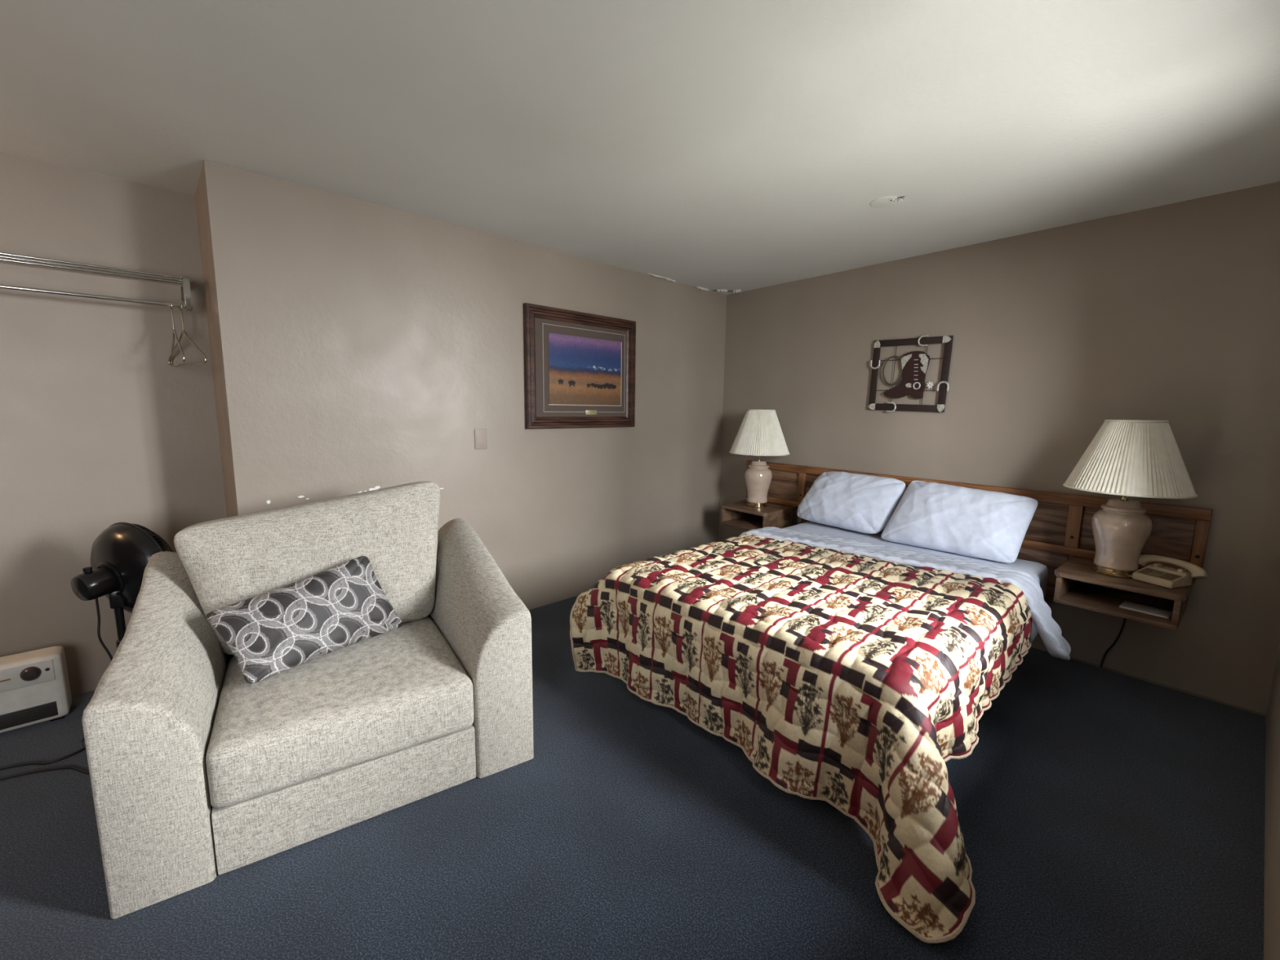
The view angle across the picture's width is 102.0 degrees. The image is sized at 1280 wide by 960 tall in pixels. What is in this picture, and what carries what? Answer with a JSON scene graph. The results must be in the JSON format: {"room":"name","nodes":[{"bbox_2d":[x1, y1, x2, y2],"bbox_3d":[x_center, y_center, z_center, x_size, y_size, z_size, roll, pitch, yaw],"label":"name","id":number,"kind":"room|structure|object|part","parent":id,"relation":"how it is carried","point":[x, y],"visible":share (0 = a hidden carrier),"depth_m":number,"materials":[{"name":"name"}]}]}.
{"room":"hotel room","nodes":[
{"label":"hotel room","id":0,"kind":"room"},
{"bbox_2d":[0,151,226,696],"bbox_3d":[-3.005,-0.136,2.049,2.486,2.400,0.100,-7,11,-43],"label":"wall","id":1,"kind":"structure","parent":0,"point":[98,430],"depth_m":2.39,"materials":[{"name":"beige paint"}]},
{"bbox_2d":[0,251,192,311],"bbox_3d":[-2.805,-0.818,1.909,1.734,0.177,0.224,-7,11,-43],"label":"rack","id":2,"kind":"object","parent":1,"relation":"attached to","point":[184,281],"visible":1,"depth_m":2.26,"materials":[{"name":"silver metal"}]},
{"bbox_3d":[-2.741,-0.741,1.850,1.700,0.017,0.017,-7,11,-43],"label":"hanging rod","id":3,"kind":"part","parent":2,"relation":"part of","materials":[{"name":"silver metal"}]},
{"bbox_2d":[169,301,185,366],"bbox_3d":[-2.167,-0.681,2.411,0.413,0.288,0.008,8,11,42],"label":"hanger","id":4,"kind":"object","parent":2,"relation":"hanging from","point":[174,332],"visible":0.99,"depth_m":2.40,"materials":[{"name":"silver metal"}]},
{"bbox_2d":[168,302,206,366],"bbox_3d":[-2.143,-0.684,2.434,0.413,0.288,0.008,5,9,30],"label":"hanger","id":5,"kind":"object","parent":2,"relation":"hanging from","point":[183,331],"visible":0.94,"depth_m":2.42,"materials":[{"name":"silver metal"}]},
{"bbox_2d":[195,160,726,609],"bbox_3d":[-0.689,-0.351,3.808,3.714,2.400,0.526,-7,11,-43],"label":"wall","id":6,"kind":"structure","parent":0,"point":[357,346],"depth_m":2.98,"materials":[{"name":"beige paint"}]},
{"bbox_2d":[474,428,487,448],"bbox_3d":[-0.975,-0.252,3.178,0.080,0.124,0.008,-7,11,-43],"label":"switch plate","id":7,"kind":"object","parent":6,"relation":"attached to","point":[481,436],"visible":1,"depth_m":3.18,"materials":[{"name":"paint"}]},
{"bbox_2d":[523,302,635,428],"bbox_3d":[-0.388,-0.765,3.645,0.950,0.790,0.036,-7,11,-43],"label":"framed picture","id":8,"kind":"object","parent":6,"relation":"attached to","point":[580,367],"visible":1,"depth_m":3.60,"materials":[{"name":"brown wood"}]},
{"bbox_3d":[-0.704,-0.727,3.347,0.078,0.790,0.036,-7,11,-43],"label":"frame rail","id":9,"kind":"part","parent":8,"relation":"part of","materials":[{"name":"brown wood"}]},
{"bbox_3d":[-0.383,-1.117,3.596,0.950,0.078,0.036,-7,11,-43],"label":"frame rail","id":10,"kind":"part","parent":8,"relation":"part of","materials":[{"name":"brown wood"}]},
{"bbox_3d":[-0.392,-0.412,3.694,0.950,0.078,0.036,-7,11,-43],"label":"frame rail","id":11,"kind":"part","parent":8,"relation":"part of","materials":[{"name":"brown wood"}]},
{"bbox_2d":[547,331,622,406],"bbox_3d":[-0.374,-0.768,3.667,0.648,0.479,0.046,-6,10,-39],"label":"print","id":12,"kind":"object","parent":8,"relation":"attached to","point":[584,369],"depth_m":3.65},
{"bbox_3d":[-0.072,-0.802,3.943,0.078,0.790,0.036,-7,11,-43],"label":"frame rail","id":13,"kind":"part","parent":8,"relation":"part of","materials":[{"name":"brown wood"}]},
{"bbox_2d":[0,595,1266,959],"bbox_3d":[-0.636,1.111,2.381,5.900,0.100,4.686,-6,10,-39],"label":"floor","id":14,"kind":"structure","parent":0,"point":[1103,814],"depth_m":1.62,"materials":[{"name":"blue carpet"}]},
{"bbox_2d":[0,645,71,733],"bbox_3d":[-2.749,0.918,2.111,0.560,0.302,0.166,-7,11,-43],"label":"space heater","id":15,"kind":"object","parent":14,"relation":"on","point":[35,687],"visible":1,"depth_m":2.20,"materials":[{"name":"white plastic"}]},
{"bbox_3d":[-2.709,0.838,2.058,0.510,0.096,0.008,-7,11,-43],"label":"control panel","id":16,"kind":"part","parent":15,"relation":"part of","materials":[{"name":"white plastic"}]},
{"bbox_2d":[0,701,57,730],"bbox_3d":[-2.709,1.011,2.086,0.488,0.066,0.005,-7,11,-43],"label":"grille","id":17,"kind":"object","parent":15,"relation":"attached to","point":[15,717],"depth_m":2.19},
{"bbox_3d":[-2.561,0.818,2.177,0.060,0.060,0.022,-7,11,-43],"label":"knob","id":18,"kind":"part","parent":15,"relation":"part of","materials":[{"name":"brown plastic"}]},
{"bbox_2d":[0,747,85,770],"bbox_3d":[-2.392,1.093,1.941,0.537,0.010,0.107,-7,11,-44],"label":"extension cord","id":19,"kind":"object","parent":14,"relation":"on","point":[82,748],"visible":0.73,"depth_m":1.99,"materials":[{"name":"black rubber"}]},
{"bbox_2d":[0,765,89,780],"bbox_3d":[-2.298,1.102,1.885,0.560,0.010,0.106,-2,8,-19],"label":"cord","id":20,"kind":"object","parent":14,"relation":"on","point":[77,769],"visible":0.85,"depth_m":1.95,"materials":[{"name":"black rubber"}]},
{"bbox_2d":[71,522,173,748],"bbox_3d":[-2.157,0.617,2.195,0.362,0.891,0.378,-6,10,-39],"label":"pedestal fan","id":21,"kind":"object","parent":14,"relation":"on","point":[120,555],"visible":0.61,"depth_m":2.09,"materials":[{"name":"black plastic"}]},
{"bbox_3d":[-2.174,0.380,2.042,0.026,0.077,0.026,-6,10,-39],"label":"oscillation knob","id":22,"kind":"part","parent":21,"relation":"part of","materials":[{"name":"black plastic"}]},
{"bbox_3d":[-2.170,0.737,2.120,0.014,0.555,0.048,6,9,32],"label":"power cord","id":23,"kind":"part","parent":21,"relation":"part of","materials":[{"name":"black rubber"}]},
{"bbox_2d":[108,522,173,551],"bbox_3d":[-2.118,0.368,2.235,0.421,0.421,0.091,3,15,16],"label":"grille","id":24,"kind":"object","parent":21,"relation":"attached to","point":[155,543],"depth_m":2.13,"materials":[{"name":"black plastic"}]},
{"bbox_2d":[81,481,533,919],"bbox_3d":[-1.176,0.574,2.040,1.218,1.043,0.989,-5,10,-33],"label":"armchair","id":25,"kind":"object","parent":14,"relation":"on","point":[198,771],"visible":0.84,"depth_m":1.76,"materials":[{"name":"beige fabric"}]},
{"bbox_3d":[-1.593,0.725,1.792,0.232,0.795,0.960,-5,10,-33],"label":"arm","id":26,"kind":"part","parent":25,"relation":"part of"},
{"bbox_2d":[205,555,402,684],"bbox_3d":[-1.213,0.488,1.949,0.211,0.331,0.619,8,11,42],"label":"throw pillow","id":27,"kind":"object","parent":25,"relation":"on","point":[270,633],"visible":1,"depth_m":1.88,"materials":[{"name":"fabric"}]},
{"bbox_2d":[173,481,440,654],"bbox_3d":[-1.317,0.344,2.173,0.928,0.626,0.292,-5,10,-33],"label":"cushion","id":28,"kind":"object","parent":25,"relation":"on","point":[225,562],"depth_m":2.05,"materials":[{"name":"beige fabric"}]},
{"bbox_3d":[-1.395,0.654,2.380,0.894,0.765,0.205,-5,10,-33],"label":"backrest","id":29,"kind":"part","parent":25,"relation":"part of","materials":[{"name":"beige fabric"}]},
{"bbox_2d":[205,617,474,808],"bbox_3d":[-1.105,0.781,1.958,0.756,0.229,0.724,-5,10,-33],"label":"seat cushion","id":30,"kind":"object","parent":25,"relation":"on","point":[408,688],"depth_m":1.71,"materials":[{"name":"beige fabric"}]},
{"bbox_3d":[-1.143,0.990,2.041,0.758,0.208,0.794,-5,10,-33],"label":"panel","id":31,"kind":"part","parent":25,"relation":"part of","materials":[{"name":"beige fabric"}]},
{"bbox_3d":[-0.772,0.653,2.336,0.230,0.808,0.960,-5,10,-33],"label":"arm","id":32,"kind":"part","parent":25,"relation":"part of"},
{"bbox_2d":[785,520,1048,643],"bbox_3d":[1.071,0.739,2.837,2.040,0.553,1.500,-6,11,-42],"label":"bed","id":33,"kind":"object","parent":14,"relation":"on","point":[1039,571],"visible":0.09,"depth_m":3.16,"materials":[{"name":"white fabric"}]},
{"bbox_2d":[569,526,1071,943],"bbox_3d":[0.828,0.745,2.581,1.964,0.605,1.941,-6,11,-42],"label":"patchwork quilt","id":34,"kind":"object","parent":33,"relation":"on","point":[848,673],"visible":1,"depth_m":2.00,"materials":[{"name":"fabric"}]},
{"bbox_2d":[796,471,906,533],"bbox_3d":[1.461,0.144,3.648,0.304,0.381,0.710,-6,10,-39],"label":"bed pillow","id":35,"kind":"object","parent":33,"relation":"on","point":[856,502],"visible":1,"depth_m":3.54,"materials":[{"name":"white fabric"}]},
{"bbox_3d":[1.073,0.583,2.815,2.040,0.238,1.500,-6,11,-42],"label":"mattress","id":36,"kind":"part","parent":33,"relation":"part of","materials":[{"name":"white fabric"}]},
{"bbox_2d":[880,480,1037,563],"bbox_3d":[1.889,0.233,3.114,0.306,0.389,0.747,-6,10,-39],"label":"bed pillow","id":37,"kind":"object","parent":33,"relation":"on","point":[978,523],"visible":1,"depth_m":3.02,"materials":[{"name":"white fabric"}]},
{"bbox_2d":[0,0,1279,294],"bbox_3d":[-0.605,-1.351,2.038,5.900,0.129,4.686,-6,10,-39],"label":"ceiling","id":38,"kind":"structure","parent":0,"point":[726,147],"depth_m":1.78,"materials":[{"name":"paint"}]},
{"bbox_3d":[1.200,-1.360,2.537,0.140,0.004,0.140,-6,10,-39],"label":"plate","id":39,"kind":"part","parent":38,"relation":"part of","materials":[{"name":"paint"}]},
{"bbox_2d":[718,181,1279,714],"bbox_3d":[1.725,-0.313,3.756,0.100,2.400,4.086,-6,10,-39],"label":"wall","id":40,"kind":"structure","parent":0,"point":[1171,313],"depth_m":2.83,"materials":[{"name":"beige paint"}]},
{"bbox_2d":[720,499,798,530],"bbox_3d":[0.983,0.292,4.292,0.453,0.165,0.470,-6,10,-39],"label":"nightstand","id":41,"kind":"object","parent":40,"relation":"attached to","point":[737,513],"visible":0.7,"depth_m":4.21,"materials":[{"name":"brown wood"}]},
{"bbox_3d":[0.853,0.270,4.458,0.439,0.115,0.022,-6,10,-39],"label":"panel","id":42,"kind":"part","parent":41,"relation":"part of","materials":[{"name":"brown wood"}]},
{"bbox_2d":[720,515,797,530],"bbox_3d":[0.987,0.362,4.306,0.441,0.022,0.446,-6,10,-39],"label":"shelf","id":43,"kind":"object","parent":41,"relation":"attached to","point":[749,522],"depth_m":4.28,"materials":[{"name":"brown wood"}]},
{"bbox_2d":[728,408,790,507],"bbox_3d":[0.967,-0.177,4.211,0.479,0.785,0.479,0,8,-4],"label":"table lamp","id":44,"kind":"object","parent":41,"relation":"on","point":[760,433],"visible":1,"depth_m":4.08,"materials":[{"name":"white fabric"}]},
{"bbox_3d":[0.963,0.194,4.263,0.172,0.036,0.172,6,9,33],"label":"plate","id":45,"kind":"part","parent":44,"relation":"part of","materials":[{"name":"gold metal"}]},
{"bbox_3d":[0.971,-0.391,4.181,0.473,0.344,0.473,6,9,33],"label":"lamp shade","id":46,"kind":"part","parent":44,"relation":"part of","materials":[{"name":"beige fabric"}]},
{"bbox_3d":[0.968,-0.220,4.205,0.480,0.010,0.480,6,9,33],"label":"shade trim","id":47,"kind":"part","parent":44,"relation":"part of","materials":[{"name":"beige fabric"}]},
{"bbox_3d":[0.972,-0.561,4.158,0.226,0.010,0.226,6,9,33],"label":"shade trim","id":48,"kind":"part","parent":44,"relation":"part of","materials":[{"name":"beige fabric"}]},
{"bbox_3d":[1.124,0.319,4.136,0.439,0.115,0.022,-6,10,-39],"label":"panel","id":49,"kind":"part","parent":41,"relation":"part of","materials":[{"name":"brown wood"}]},
{"bbox_2d":[868,334,953,412],"bbox_3d":[1.804,-0.709,3.493,0.026,0.509,0.532,-6,12,-39],"label":"wall art","id":50,"kind":"object","parent":40,"relation":"attached to","point":[915,364],"visible":1,"depth_m":3.46,"materials":[{"name":"black metal"}]},
{"bbox_2d":[745,460,1213,599],"bbox_3d":[1.841,0.288,3.570,0.048,0.617,2.775,-6,10,-39],"label":"headboard","id":51,"kind":"object","parent":40,"relation":"attached to","point":[1060,526],"visible":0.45,"depth_m":2.91,"materials":[{"name":"brown wood"}]},
{"bbox_3d":[1.141,0.028,4.394,0.008,0.235,0.475,-6,10,-39],"label":"panel","id":52,"kind":"part","parent":51,"relation":"part of","materials":[{"name":"brown wood"}]},
{"bbox_3d":[1.312,0.059,4.188,0.042,0.237,0.063,-6,10,-39],"label":"post","id":53,"kind":"part","parent":51,"relation":"part of","materials":[{"name":"brown wood"}]},
{"bbox_3d":[1.492,0.091,3.976,0.008,0.235,0.493,-6,10,-39],"label":"panel","id":54,"kind":"part","parent":51,"relation":"part of","materials":[{"name":"brown wood"}]},
{"bbox_3d":[1.864,0.458,3.579,0.028,0.280,1.700,-6,10,-39],"label":"panel","id":55,"kind":"part","parent":51,"relation":"part of","materials":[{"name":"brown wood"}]},
{"bbox_3d":[1.843,0.294,3.572,0.044,0.045,2.775,-6,10,-39],"label":"rail","id":56,"kind":"part","parent":51,"relation":"part of","materials":[{"name":"brown wood"}]},
{"bbox_3d":[1.845,0.010,3.531,0.048,0.055,2.775,-6,10,-39],"label":"rail","id":57,"kind":"part","parent":51,"relation":"part of","materials":[{"name":"brown wood"}]},
{"bbox_3d":[2.231,0.223,3.096,0.008,0.235,0.508,-6,10,-39],"label":"panel","id":58,"kind":"part","parent":51,"relation":"part of","materials":[{"name":"brown wood"}]},
{"bbox_3d":[2.412,0.256,2.878,0.042,0.237,0.060,-6,10,-39],"label":"post","id":59,"kind":"part","parent":51,"relation":"part of","materials":[{"name":"brown wood"}]},
{"bbox_3d":[2.568,0.283,2.694,0.008,0.235,0.423,-6,10,-39],"label":"panel","id":60,"kind":"part","parent":51,"relation":"part of","materials":[{"name":"brown wood"}]},
{"bbox_3d":[2.717,0.310,2.515,0.042,0.237,0.045,-6,10,-39],"label":"post","id":61,"kind":"part","parent":51,"relation":"part of","materials":[{"name":"brown wood"}]},
{"bbox_2d":[1053,555,1195,630],"bbox_3d":[2.409,0.547,2.594,0.453,0.165,0.465,-6,10,-39],"label":"nightstand","id":62,"kind":"object","parent":40,"relation":"attached to","point":[1077,584],"visible":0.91,"depth_m":2.55,"materials":[{"name":"brown wood"}]},
{"bbox_3d":[2.281,0.525,2.758,0.439,0.115,0.022,-6,10,-39],"label":"panel","id":63,"kind":"part","parent":62,"relation":"part of","materials":[{"name":"brown wood"}]},
{"bbox_2d":[1099,618,1125,667],"bbox_3d":[2.531,0.824,2.770,0.078,0.424,0.078,-6,10,-39],"label":"lamp cord","id":64,"kind":"object","parent":62,"relation":"hanging from","point":[1124,620],"visible":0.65,"depth_m":2.79,"materials":[{"name":"black rubber"}]},
{"bbox_2d":[1053,581,1186,630],"bbox_3d":[2.413,0.617,2.607,0.441,0.022,0.441,-6,10,-39],"label":"shelf","id":65,"kind":"object","parent":62,"relation":"attached to","point":[1084,595],"depth_m":2.59,"materials":[{"name":"brown wood"}]},
{"bbox_3d":[2.579,0.532,2.734,0.012,0.115,0.397,-6,10,-39],"label":"panel","id":66,"kind":"part","parent":62,"relation":"part of","materials":[{"name":"brown wood"}]},
{"bbox_2d":[1062,419,1198,578],"bbox_3d":[2.370,0.089,2.532,0.479,0.758,0.479,4,8,19],"label":"table lamp","id":67,"kind":"object","parent":62,"relation":"on","point":[1135,458],"visible":0.98,"depth_m":2.44,"materials":[{"name":"beige fabric"}]},
{"bbox_3d":[2.365,0.446,2.582,0.172,0.036,0.172,-1,8,-13],"label":"plate","id":68,"kind":"part","parent":67,"relation":"part of","materials":[{"name":"gold metal"}]},
{"bbox_3d":[2.370,0.033,2.524,0.034,0.130,0.034,-1,8,-13],"label":"stem","id":69,"kind":"part","parent":67,"relation":"part of","materials":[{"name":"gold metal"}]},
{"bbox_3d":[2.373,-0.118,2.504,0.473,0.332,0.473,-1,8,-13],"label":"lamp shade","id":70,"kind":"part","parent":67,"relation":"part of","materials":[{"name":"beige fabric"}]},
{"bbox_3d":[2.370,0.047,2.526,0.480,0.010,0.480,-1,8,-13],"label":"shade trim","id":71,"kind":"part","parent":67,"relation":"part of","materials":[{"name":"beige fabric"}]},
{"bbox_3d":[2.374,-0.282,2.481,0.226,0.010,0.226,-1,8,-13],"label":"shade trim","id":72,"kind":"part","parent":67,"relation":"part of","materials":[{"name":"beige fabric"}]},
{"bbox_2d":[1119,600,1172,618],"bbox_3d":[2.419,0.619,2.478,0.110,0.008,0.170,-5,10,-36],"label":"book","id":73,"kind":"object","parent":62,"relation":"on","point":[1126,605],"visible":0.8,"depth_m":2.47,"materials":[{"name":"white paper"}]},
{"bbox_2d":[1127,554,1208,588],"bbox_3d":[2.434,0.422,2.452,0.179,0.113,0.320,-2,8,-18],"label":"telephone","id":74,"kind":"object","parent":62,"relation":"on","point":[1157,574],"visible":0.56,"depth_m":2.41,"materials":[{"name":"beige plastic"}]},
{"bbox_3d":[2.432,0.442,2.429,0.078,0.003,0.130,-12,11,-16],"label":"plate","id":75,"kind":"part","parent":74,"relation":"part of","materials":[{"name":"beige plastic"}]},
{"bbox_3d":[2.549,0.573,2.439,0.439,0.115,0.022,-6,10,-39],"label":"panel","id":76,"kind":"part","parent":62,"relation":"part of","materials":[{"name":"brown wood"}]},
{"bbox_2d":[1070,657,1266,716],"bbox_3d":[2.665,1.052,2.700,0.008,0.012,0.766,-6,10,-39],"label":"trim","id":77,"kind":"structure","parent":40,"relation":"attached to","point":[1071,658],"depth_m":2.64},
{"bbox_2d":[1263,644,1279,959],"bbox_3d":[0.813,0.139,0.425,5.600,2.400,0.120,-6,10,-39],"label":"wall","id":78,"kind":"structure","parent":0,"point":[1272,821],"depth_m":1.60,"materials":[{"name":"beige paint"}]}
]}

